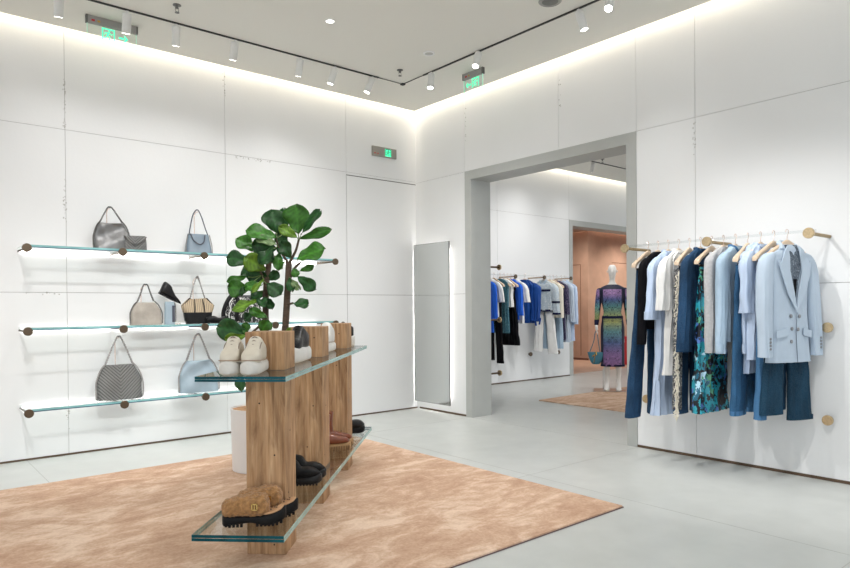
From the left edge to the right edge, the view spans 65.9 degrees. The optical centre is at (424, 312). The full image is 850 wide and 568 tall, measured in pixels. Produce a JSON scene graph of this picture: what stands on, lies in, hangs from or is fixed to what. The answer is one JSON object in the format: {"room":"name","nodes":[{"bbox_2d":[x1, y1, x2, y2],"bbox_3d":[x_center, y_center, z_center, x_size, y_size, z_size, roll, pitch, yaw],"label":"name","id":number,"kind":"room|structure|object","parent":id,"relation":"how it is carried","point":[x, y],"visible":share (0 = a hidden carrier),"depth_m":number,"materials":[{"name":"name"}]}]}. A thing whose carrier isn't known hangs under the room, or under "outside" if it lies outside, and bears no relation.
{"room":"clothing store","nodes":[
{"label":"clothing store","id":0,"kind":"room"},
{"bbox_2d":[0,12,415,461],"bbox_3d":[-3.652,-0.729,5.365,9.006,3.920,0.301,-1,1,-40],"label":"wall","id":1,"kind":"structure","parent":0,"point":[93,124],"depth_m":6.02,"materials":[{"name":"grey"}]},
{"bbox_2d":[19,386,245,417],"bbox_3d":[-2.139,0.771,6.181,2.888,0.068,0.398,-1,1,-40],"label":"glass shelf","id":2,"kind":"object","parent":1,"relation":"attached to","point":[29,413],"visible":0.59,"depth_m":5.71,"materials":[{"name":"blue"}]},
{"bbox_2d":[95,335,143,400],"bbox_3d":[-2.673,0.472,5.731,0.401,0.556,0.147,-1,1,-37],"label":"tote bag","id":3,"kind":"object","parent":2,"relation":"on","point":[119,381],"visible":1,"depth_m":5.69,"materials":[{"name":"grey leather"}]},
{"bbox_2d":[178,333,219,393],"bbox_3d":[-2.137,0.464,6.181,0.398,0.556,0.156,-1,1,-37],"label":"tote bag","id":4,"kind":"object","parent":2,"relation":"on","point":[187,384],"visible":0.91,"depth_m":6.12,"materials":[{"name":"blue leather"}]},
{"bbox_2d":[17,243,338,264],"bbox_3d":[-2.149,-0.527,6.170,2.888,0.068,0.398,-1,1,-40],"label":"glass shelf","id":5,"kind":"object","parent":1,"relation":"attached to","point":[26,247],"visible":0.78,"depth_m":5.77,"materials":[{"name":"blue"}]},
{"bbox_2d":[92,206,129,248],"bbox_3d":[-2.720,-0.737,5.687,0.308,0.379,0.132,-1,1,-34],"label":"tote bag","id":6,"kind":"object","parent":5,"relation":"on","point":[105,235],"visible":0.97,"depth_m":5.64,"materials":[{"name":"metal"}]},
{"bbox_2d":[124,235,146,249],"bbox_3d":[-2.544,-0.613,5.758,0.192,0.128,0.092,-1,1,-30],"label":"clutch","id":7,"kind":"object","parent":5,"relation":"on","point":[132,242],"visible":0.95,"depth_m":5.75,"materials":[{"name":"grey"}]},
{"bbox_2d":[184,209,212,252],"bbox_3d":[-2.136,-0.766,6.173,0.253,0.420,0.135,-1,1,-32],"label":"shoulder bag","id":8,"kind":"object","parent":5,"relation":"on","point":[199,243],"visible":0.94,"depth_m":6.14,"materials":[{"name":"blue leather"}]},
{"bbox_2d":[18,320,338,335],"bbox_3d":[-2.144,0.128,6.176,2.888,0.068,0.398,-1,1,-40],"label":"glass shelf","id":9,"kind":"object","parent":1,"relation":"attached to","point":[27,331],"visible":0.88,"depth_m":5.70,"materials":[{"name":"blue"}]},
{"bbox_2d":[129,284,162,324],"bbox_3d":[-2.501,-0.079,5.874,0.294,0.368,0.116,-1,1,-42],"label":"tote bag","id":10,"kind":"object","parent":9,"relation":"on","point":[141,313],"visible":1,"depth_m":5.84,"materials":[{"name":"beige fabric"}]},
{"bbox_2d":[164,302,175,323],"bbox_3d":[-2.333,0.000,6.007,0.105,0.205,0.110,-1,1,-20],"label":"box","id":11,"kind":"object","parent":9,"relation":"on","point":[169,307],"visible":0.96,"depth_m":5.97,"materials":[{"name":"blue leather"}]},
{"bbox_2d":[181,276,213,323],"bbox_3d":[-2.139,-0.126,6.173,0.307,0.451,0.118,-1,1,-37],"label":"tote bag","id":12,"kind":"object","parent":9,"relation":"on","point":[195,311],"visible":0.98,"depth_m":6.13,"materials":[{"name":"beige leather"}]},
{"bbox_2d":[221,295,261,322],"bbox_3d":[-1.799,-0.049,6.452,0.432,0.286,0.139,-1,1,-36],"label":"tote bag","id":13,"kind":"object","parent":9,"relation":"on","point":[230,302],"visible":0.55,"depth_m":6.37,"materials":[{"name":"black"}]},
{"bbox_3d":[-2.325,-0.021,6.101,0.070,0.245,0.100,-1,1,-40],"label":"stand","id":14,"kind":"object","parent":9,"relation":"on","visible":0},
{"bbox_2d":[158,282,180,303],"bbox_3d":[-2.355,-0.185,6.049,0.207,0.205,0.072,-1,1,-40],"label":"boot","id":15,"kind":"object","parent":14,"relation":"on","point":[166,290],"visible":1,"depth_m":6.01,"materials":[{"name":"black leather"}]},
{"bbox_2d":[0,407,417,463],"bbox_3d":[-3.543,1.223,5.265,9.000,0.016,0.006,-1,1,-40],"label":"baseboard","id":16,"kind":"structure","parent":1,"relation":"attached to","point":[410,407],"depth_m":6.00,"materials":[{"name":"brown"}]},
{"bbox_2d":[346,172,416,414],"bbox_3d":[-0.590,-0.215,7.933,1.026,2.800,0.300,-1,1,-40],"label":"door","id":17,"kind":"structure","parent":1,"relation":"in","point":[380,211],"depth_m":7.79,"materials":[{"name":"grey"}]},
{"bbox_2d":[372,145,396,159],"bbox_3d":[-0.484,-1.910,7.805,0.356,0.116,0.026,-1,1,-40],"label":"exit sign","id":18,"kind":"object","parent":1,"relation":"attached to","point":[378,151],"visible":1,"depth_m":7.80,"materials":[{"name":"grey"}]},
{"bbox_2d":[0,0,711,182],"bbox_3d":[2.716,-2.626,5.512,19.000,0.327,10.350,-1,1,-40],"label":"ceiling","id":19,"kind":"structure","parent":0,"point":[378,38],"depth_m":5.73,"materials":[{"name":"white paint"}]},
{"bbox_2d":[85,14,137,50],"bbox_3d":[-2.594,-2.321,5.439,0.402,0.200,0.032,-1,1,-40],"label":"exit sign","id":20,"kind":"object","parent":19,"relation":"hanging from","point":[91,19],"visible":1,"depth_m":5.41,"materials":[{"name":"grey"}]},
{"bbox_2d":[88,0,378,77],"bbox_3d":[-2.545,-2.412,5.082,5.380,0.012,0.013,-1,1,-40],"label":"track","id":21,"kind":"object","parent":19,"relation":"attached to","point":[95,1],"visible":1,"depth_m":5.73,"materials":[{"name":"grey"}]},
{"bbox_2d":[53,0,63,17],"bbox_3d":[-2.764,-2.320,4.947,0.068,0.175,0.119,-1,1,-33],"label":"track light","id":22,"kind":"object","parent":21,"relation":"attached to","point":[58,8],"visible":1,"depth_m":4.93,"materials":[{"name":"white"}]},
{"bbox_2d":[122,11,131,34],"bbox_3d":[-2.392,-2.326,5.257,0.068,0.176,0.117,-1,1,-34],"label":"track light","id":23,"kind":"object","parent":21,"relation":"attached to","point":[126,17],"visible":1,"depth_m":5.23,"materials":[{"name":"white"}]},
{"bbox_2d":[172,24,179,46],"bbox_3d":[-2.092,-2.331,5.510,0.068,0.175,0.121,-1,1,-24],"label":"track light","id":24,"kind":"object","parent":21,"relation":"attached to","point":[175,29],"visible":1,"depth_m":5.48,"materials":[{"name":"white"}]},
{"bbox_2d":[229,40,238,60],"bbox_3d":[-1.699,-2.336,5.837,0.068,0.176,0.117,-1,1,-37],"label":"track light","id":25,"kind":"object","parent":21,"relation":"attached to","point":[234,47],"visible":1,"depth_m":5.81,"materials":[{"name":"white"}]},
{"bbox_2d":[295,57,303,76],"bbox_3d":[-1.201,-2.345,6.260,0.067,0.174,0.122,-1,1,-32],"label":"track light","id":26,"kind":"object","parent":21,"relation":"attached to","point":[299,63],"visible":1,"depth_m":6.23,"materials":[{"name":"white"}]},
{"bbox_2d":[327,66,337,84],"bbox_3d":[-0.913,-2.347,6.485,0.115,0.176,0.068,0,1,14],"label":"track light","id":27,"kind":"object","parent":21,"relation":"attached to","point":[333,73],"visible":1,"depth_m":6.46,"materials":[{"name":"white"}]},
{"bbox_2d":[462,67,484,93],"bbox_3d":[0.490,-2.356,6.654,0.032,0.200,0.292,-1,1,-40],"label":"exit sign","id":28,"kind":"object","parent":19,"relation":"hanging from","point":[481,70],"visible":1,"depth_m":6.63,"materials":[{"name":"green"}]},
{"bbox_2d":[423,0,599,75],"bbox_3d":[2.193,-2.440,4.115,0.013,0.012,6.880,-1,1,-40],"label":"track","id":29,"kind":"object","parent":19,"relation":"attached to","point":[594,1],"visible":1,"depth_m":5.74,"materials":[{"name":"grey"}]},
{"bbox_2d":[472,51,481,68],"bbox_3d":[0.483,-2.357,6.097,0.068,0.174,0.124,0,1,32],"label":"track light","id":30,"kind":"object","parent":29,"relation":"attached to","point":[477,57],"visible":1,"depth_m":6.07,"materials":[{"name":"white"}]},
{"bbox_2d":[575,9,587,31],"bbox_3d":[1.256,-2.352,5.261,0.105,0.178,0.068,0,1,11],"label":"track light","id":31,"kind":"object","parent":29,"relation":"attached to","point":[582,23],"visible":1,"depth_m":5.23,"materials":[{"name":"white"}]},
{"bbox_2d":[538,0,561,6],"bbox_3d":[0.981,-2.440,5.142,0.180,0.012,0.180,-1,1,-40],"label":"ceiling speaker","id":32,"kind":"object","parent":19,"relation":"attached to","point":[545,3],"visible":1,"depth_m":5.16,"materials":[{"name":"grey"}]},
{"bbox_2d":[0,359,849,567],"bbox_3d":[2.340,1.203,7.587,25.000,0.084,18.000,-1,1,-40],"label":"floor","id":33,"kind":"structure","parent":0,"point":[814,512],"depth_m":4.72,"materials":[{"name":"concrete"}]},
{"bbox_2d":[0,435,623,567],"bbox_3d":[-2.034,1.230,3.294,5.990,0.013,3.020,-1,1,-40],"label":"rug","id":34,"kind":"object","parent":33,"relation":"on","point":[394,507],"visible":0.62,"depth_m":3.87,"materials":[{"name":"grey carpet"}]},
{"bbox_2d":[216,204,331,473],"bbox_3d":[-1.168,0.184,5.024,0.824,2.033,0.414,0,1,20],"label":"fig tree","id":35,"kind":"object","parent":34,"relation":"on","point":[262,248],"visible":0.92,"depth_m":5.00,"materials":[{"name":"green plant"}]},
{"bbox_2d":[191,323,371,553],"bbox_3d":[-0.757,0.645,4.279,0.424,1.118,2.683,0,1,4],"label":"display table","id":36,"kind":"object","parent":34,"relation":"on","point":[289,403],"visible":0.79,"depth_m":3.38,"materials":[{"name":"brown wood"}]},
{"bbox_2d":[218,336,243,374],"bbox_3d":[-0.921,0.201,3.144,0.102,0.177,0.280,0,1,-5],"label":"shoe","id":37,"kind":"object","parent":36,"relation":"on","point":[230,356],"visible":0.85,"depth_m":3.04,"materials":[{"name":"beige leather"}]},
{"bbox_2d":[221,491,285,527],"bbox_3d":[-0.807,0.920,3.097,0.298,0.153,0.130,0,1,-6],"label":"clog","id":38,"kind":"object","parent":36,"relation":"on","point":[250,507],"visible":1,"depth_m":3.05,"materials":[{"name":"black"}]},
{"bbox_2d":[240,336,268,374],"bbox_3d":[-0.815,0.200,3.137,0.102,0.177,0.280,0,1,-2],"label":"shoe","id":39,"kind":"object","parent":36,"relation":"on","point":[254,361],"visible":1,"depth_m":3.05,"materials":[{"name":"beige leather"}]},
{"bbox_2d":[238,484,297,516],"bbox_3d":[-0.774,0.920,3.221,0.297,0.151,0.126,0,1,-6],"label":"clog","id":40,"kind":"object","parent":36,"relation":"on","point":[275,493],"visible":0.52,"depth_m":3.19,"materials":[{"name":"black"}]},
{"bbox_2d":[292,325,311,362],"bbox_3d":[-0.736,0.177,3.784,0.106,0.210,0.300,0,1,6],"label":"shoe","id":41,"kind":"object","parent":36,"relation":"on","point":[303,352],"visible":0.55,"depth_m":3.75,"materials":[{"name":"black leather"}]},
{"bbox_2d":[296,460,321,485],"bbox_3d":[-0.729,0.914,3.791,0.263,0.151,0.101,0,1,-6],"label":"shoe","id":42,"kind":"object","parent":36,"relation":"on","point":[305,475],"visible":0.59,"depth_m":3.75,"materials":[{"name":"black leather"}]},
{"bbox_2d":[296,454,325,477],"bbox_3d":[-0.721,0.913,3.911,0.263,0.151,0.101,0,1,-6],"label":"shoe","id":43,"kind":"object","parent":36,"relation":"on","point":[299,458],"visible":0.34,"depth_m":3.89,"materials":[{"name":"black leather"}]},
{"bbox_2d":[322,322,335,351],"bbox_3d":[-0.701,0.170,4.633,0.110,0.208,0.301,0,1,4],"label":"trainer","id":44,"kind":"object","parent":36,"relation":"on","point":[332,345],"visible":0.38,"depth_m":4.64,"materials":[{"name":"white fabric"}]},
{"bbox_2d":[329,414,350,451],"bbox_3d":[-0.662,0.851,4.678,0.277,0.260,0.102,-1,1,-24],"label":"boot","id":45,"kind":"object","parent":36,"relation":"on","point":[337,443],"visible":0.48,"depth_m":4.65,"materials":[{"name":"brown"}]},
{"bbox_2d":[329,411,353,446],"bbox_3d":[-0.658,0.850,4.808,0.277,0.260,0.102,-1,1,-24],"label":"boot","id":46,"kind":"object","parent":36,"relation":"on","point":[332,431],"visible":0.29,"depth_m":4.78,"materials":[{"name":"brown"}]},
{"bbox_2d":[352,419,364,433],"bbox_3d":[-0.620,0.917,5.318,0.263,0.115,0.101,-1,1,-11],"label":"shoe","id":47,"kind":"object","parent":36,"relation":"on","point":[358,426],"visible":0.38,"depth_m":5.29,"materials":[{"name":"black"}]},
{"bbox_2d":[539,387,626,411],"bbox_3d":[3.445,1.142,8.493,2.740,0.014,2.770,-1,1,-40],"label":"rug","id":48,"kind":"object","parent":33,"relation":"on","point":[613,401],"visible":0.24,"depth_m":8.59,"materials":[{"name":"carpet"}]},
{"bbox_2d":[593,265,626,391],"bbox_3d":[2.730,0.214,9.577,0.526,1.833,0.340,0,1,16],"label":"mannequin","id":49,"kind":"object","parent":48,"relation":"on","point":[612,296],"visible":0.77,"depth_m":9.48},
{"bbox_2d":[587,331,602,363],"bbox_3d":[2.497,0.505,9.583,0.246,0.487,0.098,0,1,16],"label":"bag","id":50,"kind":"object","parent":49,"relation":"hanging from","point":[596,357],"visible":1,"depth_m":9.56,"materials":[{"name":"teal leather"}]},
{"bbox_2d":[503,290,519,345],"bbox_3d":[1.303,0.059,10.297,0.129,0.884,0.479,-1,1,-40],"label":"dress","id":51,"kind":"object","parent":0,"point":[512,338],"visible":0.47,"depth_m":10.18,"materials":[{"name":"fabric"}]},
{"bbox_2d":[490,169,625,383],"bbox_3d":[3.066,-0.843,12.366,9.700,3.920,0.300,-1,1,-40],"label":"wall","id":52,"kind":"structure","parent":0,"point":[530,214],"depth_m":11.23,"materials":[{"name":"grey"}]},
{"bbox_2d":[499,274,572,279],"bbox_3d":[1.587,-0.582,10.695,2.166,0.066,0.362,-1,1,-40],"label":"rail","id":53,"kind":"object","parent":52,"relation":"attached to","point":[515,275],"visible":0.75,"depth_m":10.88,"materials":[{"name":"beige"}]},
{"bbox_3d":[1.963,-0.523,10.855,0.430,0.222,0.042,0,1,40],"label":"clothes hanger","id":54,"kind":"object","parent":53,"relation":"hanging from","visible":0},
{"bbox_2d":[536,279,560,314],"bbox_3d":[1.965,-0.264,10.857,0.608,0.589,0.121,0,1,40],"label":"jacket","id":55,"kind":"object","parent":54,"relation":"hanging from","point":[550,302],"visible":0.62,"depth_m":10.74,"materials":[{"name":"fabric"}]},
{"bbox_3d":[2.384,-0.529,11.208,0.042,0.222,0.430,-1,1,-40],"label":"clothes hanger","id":56,"kind":"object","parent":53,"relation":"hanging from","visible":0},
{"bbox_2d":[566,280,577,340],"bbox_3d":[2.387,-0.048,11.213,0.101,1.035,0.558,-1,1,-40],"label":"shirt","id":57,"kind":"object","parent":56,"relation":"hanging from","point":[567,281],"visible":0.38,"depth_m":11.02,"materials":[{"name":"blue fabric"}]},
{"bbox_3d":[2.223,-0.527,11.073,0.042,0.222,0.430,-1,1,-40],"label":"clothes hanger","id":58,"kind":"object","parent":53,"relation":"hanging from","visible":0},
{"bbox_2d":[557,281,569,339],"bbox_3d":[2.226,-0.047,11.076,0.099,0.998,0.536,-1,1,-40],"label":"patterned dress","id":59,"kind":"object","parent":58,"relation":"hanging from","point":[566,298],"visible":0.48,"depth_m":10.91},
{"bbox_3d":[1.350,-0.514,10.341,0.042,0.222,0.430,-1,1,-40],"label":"clothes hanger","id":60,"kind":"object","parent":53,"relation":"hanging from","visible":0},
{"bbox_2d":[511,279,523,319],"bbox_3d":[1.353,-0.214,10.342,0.088,0.638,0.522,-1,1,-40],"label":"blue shirt","id":61,"kind":"object","parent":60,"relation":"hanging from","point":[519,290],"visible":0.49,"depth_m":10.17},
{"bbox_3d":[1.166,-0.511,10.187,0.042,0.222,0.430,-1,1,-40],"label":"clothes hanger","id":62,"kind":"object","parent":53,"relation":"hanging from","visible":0},
{"bbox_2d":[494,279,509,332],"bbox_3d":[1.169,-0.111,10.191,0.092,0.838,0.381,-1,1,-40],"label":"dress","id":63,"kind":"object","parent":62,"relation":"hanging from","point":[505,305],"visible":0.48,"depth_m":10.07,"materials":[{"name":"fabric"}]},
{"bbox_3d":[1.602,-0.518,10.553,0.430,0.222,0.042,0,1,25],"label":"clothes hanger","id":64,"kind":"object","parent":53,"relation":"hanging from","visible":0},
{"bbox_2d":[520,280,540,325],"bbox_3d":[1.606,-0.166,10.558,0.567,0.741,0.176,0,1,25],"label":"blouse","id":65,"kind":"object","parent":64,"relation":"hanging from","point":[532,309],"visible":0.54,"depth_m":10.45,"materials":[{"name":"blue fabric"}]},
{"bbox_3d":[2.020,-0.499,10.903,0.042,0.272,0.430,-1,1,-40],"label":"clothes hanger","id":66,"kind":"object","parent":53,"relation":"hanging from","visible":0},
{"bbox_2d":[543,312,547,348],"bbox_3d":[2.024,0.099,10.909,0.059,0.986,0.314,-1,1,-40],"label":"jeans","id":67,"kind":"object","parent":66,"relation":"hanging from","point":[545,342],"visible":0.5,"depth_m":10.92,"materials":[{"name":"fabric"}]},
{"bbox_2d":[534,312,557,353],"bbox_3d":[1.999,0.150,10.857,0.449,1.036,0.089,0,1,41],"label":"trousers","id":68,"kind":"object","parent":66,"relation":"hanging from","point":[550,321],"visible":0.75,"depth_m":10.80,"materials":[{"name":"fabric"}]},
{"bbox_3d":[0.982,-0.508,10.033,0.042,0.222,0.430,-1,1,-40],"label":"clothes hanger","id":69,"kind":"object","parent":53,"relation":"hanging from","visible":0},
{"bbox_2d":[491,278,504,316],"bbox_3d":[0.985,-0.218,10.037,0.093,0.618,0.624,-1,1,-40],"label":"white tee","id":70,"kind":"object","parent":69,"relation":"hanging from","point":[500,293],"visible":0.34,"depth_m":9.84,"materials":[{"name":"fabric"}]},
{"bbox_3d":[1.059,-0.484,10.097,0.042,0.272,0.430,-1,1,-40],"label":"clothes hanger","id":71,"kind":"object","parent":53,"relation":"hanging from","visible":0},
{"bbox_2d":[491,302,503,363],"bbox_3d":[1.075,0.194,10.086,0.080,1.146,0.354,-1,1,-40],"label":"trousers","id":72,"kind":"object","parent":71,"relation":"hanging from","point":[498,326],"visible":0.36,"depth_m":9.99,"materials":[{"name":"fabric"}]},
{"bbox_3d":[0.890,-0.507,9.956,0.042,0.222,0.430,-1,1,-40],"label":"clothes hanger","id":73,"kind":"object","parent":53,"relation":"hanging from","visible":0},
{"bbox_2d":[491,281,497,332],"bbox_3d":[0.892,-0.117,9.957,0.094,0.818,0.563,-1,1,-40],"label":"blue top","id":74,"kind":"object","parent":73,"relation":"hanging from","point":[494,307],"visible":0.19,"depth_m":9.76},
{"bbox_2d":[569,220,625,375],"bbox_3d":[3.568,-0.290,12.789,2.800,2.800,0.312,-1,1,-40],"label":"frame","id":75,"kind":"object","parent":52,"relation":"attached to","point":[573,224],"visible":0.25,"depth_m":11.98,"materials":[{"name":"grey metal"}]},
{"bbox_2d":[573,231,626,359],"bbox_3d":[4.484,-0.518,17.727,4.648,3.146,3.206,-1,1,-40],"label":"wall","id":76,"kind":"structure","parent":0,"point":[594,252],"depth_m":15.21,"materials":[{"name":"paint"}]},
{"bbox_2d":[415,0,849,480],"bbox_3d":[2.896,-0.775,4.786,0.301,3.920,9.000,-1,1,-40],"label":"wall","id":77,"kind":"structure","parent":0,"point":[738,111],"depth_m":5.26,"materials":[{"name":"grey"}]},
{"bbox_2d":[414,241,450,405],"bbox_3d":[0.097,0.122,7.863,0.058,1.913,0.644,-1,1,-40],"label":"mirror","id":78,"kind":"object","parent":77,"relation":"attached to","point":[431,260],"visible":1,"depth_m":7.83,"materials":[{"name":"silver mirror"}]},
{"bbox_2d":[464,131,637,446],"bbox_3d":[1.282,-0.212,6.722,0.312,2.785,2.190,-1,1,-40],"label":"frame","id":79,"kind":"object","parent":77,"relation":"attached to","point":[477,181],"visible":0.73,"depth_m":7.40,"materials":[{"name":"grey metal"}]},
{"bbox_2d":[420,407,849,484],"bbox_3d":[2.812,1.176,4.688,0.006,0.022,8.950,-1,1,-40],"label":"baseboard","id":80,"kind":"structure","parent":77,"relation":"attached to","point":[640,446],"depth_m":5.14,"materials":[{"name":"brown"}]},
{"bbox_2d":[621,228,831,252],"bbox_3d":[2.249,-0.537,5.027,0.388,0.072,1.472,-1,1,-40],"label":"rail","id":81,"kind":"object","parent":77,"relation":"attached to","point":[807,232],"visible":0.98,"depth_m":4.90,"materials":[{"name":"gold metal"}]},
{"bbox_2d":[631,242,650,269],"bbox_3d":[1.826,-0.449,5.368,0.430,0.272,0.042,-1,1,-40],"label":"clothes hanger","id":82,"kind":"object","parent":81,"relation":"hanging from","point":[635,263],"visible":0.56,"depth_m":5.28,"materials":[{"name":"beige wood"}]},
{"bbox_2d":[625,270,654,418],"bbox_3d":[1.779,0.243,5.332,0.504,1.171,0.077,-1,1,-40],"label":"jeans","id":83,"kind":"object","parent":82,"relation":"hanging from","point":[633,406],"visible":0.34,"depth_m":5.24,"materials":[{"name":"blue fabric"}]},
{"bbox_2d":[674,238,692,267],"bbox_3d":[2.054,-0.448,5.095,0.430,0.272,0.042,-1,1,-43],"label":"clothes hanger","id":84,"kind":"object","parent":81,"relation":"hanging from","point":[689,250],"visible":0.57,"depth_m":5.00,"materials":[{"name":"beige wood"}]},
{"bbox_2d":[672,268,694,420],"bbox_3d":[2.029,0.234,5.075,0.474,1.153,0.090,-1,1,-43],"label":"patterned dress","id":85,"kind":"object","parent":84,"relation":"hanging from","point":[683,363],"visible":0.45,"depth_m":4.97,"materials":[{"name":"beige fabric"}]},
{"bbox_2d":[694,236,715,266],"bbox_3d":[2.169,-0.448,4.959,0.430,0.272,0.042,-1,1,-37],"label":"clothes hanger","id":86,"kind":"object","parent":81,"relation":"hanging from","point":[711,248],"visible":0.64,"depth_m":4.87,"materials":[{"name":"beige wood"}]},
{"bbox_2d":[691,267,728,414],"bbox_3d":[2.153,0.197,4.947,0.470,1.080,0.125,-1,1,-40],"label":"skirt","id":87,"kind":"object","parent":86,"relation":"hanging from","point":[710,375],"visible":0.46,"depth_m":4.85,"materials":[{"name":"fabric"}]},
{"bbox_2d":[752,230,776,261],"bbox_3d":[2.455,-0.447,4.618,0.430,0.272,0.042,-1,1,-29],"label":"clothes hanger","id":88,"kind":"object","parent":81,"relation":"hanging from","point":[772,244],"visible":0.55,"depth_m":4.55,"materials":[{"name":"beige wood"}]},
{"bbox_2d":[767,229,805,252],"bbox_3d":[2.512,-0.472,4.550,0.430,0.222,0.042,-1,1,-21],"label":"clothes hanger","id":89,"kind":"object","parent":81,"relation":"hanging from","point":[785,242],"visible":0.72,"depth_m":4.53,"materials":[{"name":"beige wood"}]},
{"bbox_2d":[759,358,812,420],"bbox_3d":[2.517,0.204,4.569,0.489,1.091,0.085,-1,1,-21],"label":"jeans","id":90,"kind":"object","parent":89,"relation":"hanging from","point":[798,375],"visible":0.29,"depth_m":4.56,"materials":[{"name":"teal fabric"}]},
{"bbox_2d":[755,240,822,362],"bbox_3d":[2.516,-0.085,4.545,0.565,0.849,0.142,-1,1,-23],"label":"blazer","id":91,"kind":"object","parent":89,"relation":"hanging from","point":[787,286],"visible":0.98,"depth_m":4.48,"materials":[{"name":"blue fabric"}]},
{"bbox_2d":[753,325,786,420],"bbox_3d":[2.447,0.199,4.617,0.362,1.081,0.078,-1,1,-29],"label":"jeans","id":92,"kind":"object","parent":91,"relation":"attached to","point":[759,361],"visible":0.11,"depth_m":4.54,"materials":[{"name":"blue fabric"}]},
{"bbox_3d":[2.397,-0.472,4.686,0.430,0.222,0.042,-1,1,-35],"label":"clothes hanger","id":93,"kind":"object","parent":81,"relation":"hanging from","visible":0},
{"bbox_2d":[740,244,755,373],"bbox_3d":[2.373,-0.032,4.722,0.393,0.918,0.071,-1,1,-40],"label":"striped shirt","id":94,"kind":"object","parent":93,"relation":"hanging from","point":[749,366],"visible":0.25,"depth_m":4.62,"materials":[{"name":"blue fabric"}]},
{"bbox_2d":[738,242,770,359],"bbox_3d":[2.402,-0.090,4.689,0.503,0.835,0.120,-1,1,-35],"label":"blouse","id":95,"kind":"object","parent":93,"relation":"hanging from","point":[747,268],"visible":0.5,"depth_m":4.57,"materials":[{"name":"blue fabric"}]},
{"bbox_2d":[729,265,755,415],"bbox_3d":[2.323,0.189,4.741,0.486,1.061,0.081,-1,1,-42],"label":"jeans","id":96,"kind":"object","parent":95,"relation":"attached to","point":[742,393],"visible":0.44,"depth_m":4.61,"materials":[{"name":"blue fabric"}]},
{"bbox_3d":[1.997,-0.473,5.163,0.430,0.222,0.042,-1,1,-40],"label":"clothes hanger","id":97,"kind":"object","parent":81,"relation":"hanging from","visible":0},
{"bbox_2d":[655,249,687,374],"bbox_3d":[2.004,-0.017,5.168,0.613,0.985,0.115,-1,1,-40],"label":"blouse","id":98,"kind":"object","parent":97,"relation":"hanging from","point":[665,271],"visible":0.45,"depth_m":5.03,"materials":[{"name":"fabric"}]},
{"bbox_3d":[2.226,-0.472,4.891,0.430,0.222,0.042,-1,1,-40],"label":"clothes hanger","id":99,"kind":"object","parent":81,"relation":"hanging from","visible":0},
{"bbox_2d":[704,247,732,352],"bbox_3d":[2.227,-0.102,4.895,0.517,0.778,0.090,-1,1,-40],"label":"cardigan","id":100,"kind":"object","parent":99,"relation":"hanging from","point":[710,261],"visible":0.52,"depth_m":4.73,"materials":[{"name":"fabric"}]},
{"bbox_3d":[2.085,-0.525,10.958,0.042,0.222,0.430,-1,1,-40],"label":"clothes hanger","id":101,"kind":"object","parent":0,"visible":0},
{"bbox_2d":[549,280,563,317],"bbox_3d":[2.090,-0.232,10.963,0.101,0.624,0.559,-1,1,-40],"label":"blouse","id":102,"kind":"object","parent":101,"relation":"hanging from","point":[560,287],"visible":0.3,"depth_m":10.75,"materials":[{"name":"fabric"}]},
{"bbox_3d":[2.111,-0.473,5.027,0.430,0.222,0.042,-1,1,-40],"label":"clothes hanger","id":103,"kind":"object","parent":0,"visible":0},
{"bbox_2d":[676,247,708,352],"bbox_3d":[2.113,-0.111,5.032,0.688,0.795,0.103,-1,1,-40],"label":"denim jacket","id":104,"kind":"object","parent":103,"relation":"hanging from","point":[689,271],"visible":0.5,"depth_m":4.85,"materials":[{"name":"fabric"}]},
{"bbox_3d":[2.283,-0.472,4.822,0.430,0.222,0.042,-1,1,-40],"label":"clothes hanger","id":105,"kind":"object","parent":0,"visible":0},
{"bbox_2d":[715,244,741,353],"bbox_3d":[2.286,-0.111,4.826,0.551,0.795,0.092,-1,1,-38],"label":"denim shirt","id":106,"kind":"object","parent":105,"relation":"hanging from","point":[725,267],"visible":0.54,"depth_m":4.67,"materials":[{"name":"fabric"}]},
{"bbox_3d":[1.883,-0.473,5.300,0.430,0.222,0.042,-1,1,-40],"label":"clothes hanger","id":107,"kind":"object","parent":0,"visible":0},
{"bbox_2d":[637,252,660,344],"bbox_3d":[1.883,-0.124,5.304,0.555,0.737,0.090,-1,1,-40],"label":"knit sweater","id":108,"kind":"object","parent":107,"relation":"hanging from","point":[643,325],"visible":0.43,"depth_m":5.13,"materials":[{"name":"fabric"}]},
{"bbox_3d":[2.315,-0.528,11.150,0.042,0.222,0.430,-1,1,-40],"label":"clothes hanger","id":109,"kind":"object","parent":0,"visible":0},
{"bbox_2d":[559,280,574,341],"bbox_3d":[2.318,-0.037,11.155,0.099,1.055,0.566,-1,1,-40],"label":"shirt","id":110,"kind":"object","parent":109,"relation":"hanging from","point":[570,318],"visible":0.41,"depth_m":10.98,"materials":[{"name":"fabric"}]},
{"bbox_3d":[2.154,-0.501,11.016,0.042,0.272,0.430,-1,1,-40],"label":"clothes hanger","id":111,"kind":"object","parent":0,"visible":0},
{"bbox_2d":[554,318,563,348],"bbox_3d":[2.167,0.097,11.012,0.079,0.986,0.382,-1,1,-40],"label":"jeans","id":112,"kind":"object","parent":111,"relation":"hanging from","point":[558,321],"visible":0.1,"depth_m":10.89,"materials":[{"name":"fabric"}]},
{"bbox_3d":[1.940,-0.473,5.232,0.430,0.222,0.042,-1,1,-40],"label":"clothes hanger","id":113,"kind":"object","parent":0,"visible":0},
{"bbox_2d":[644,249,672,415],"bbox_3d":[1.947,0.143,5.235,0.657,1.305,0.119,-1,1,-40],"label":"shirt","id":114,"kind":"object","parent":113,"relation":"hanging from","point":[661,404],"visible":0.49,"depth_m":5.10,"materials":[{"name":"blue fabric"}]},
{"bbox_3d":[1.419,-0.515,10.399,0.042,0.222,0.430,-1,1,-40],"label":"clothes hanger","id":115,"kind":"object","parent":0,"visible":0},
{"bbox_2d":[514,279,530,323],"bbox_3d":[1.421,-0.185,10.400,0.092,0.698,0.631,-1,1,-40],"label":"blouse","id":116,"kind":"object","parent":115,"relation":"hanging from","point":[526,296],"visible":0.32,"depth_m":10.21,"materials":[{"name":"white fabric"}]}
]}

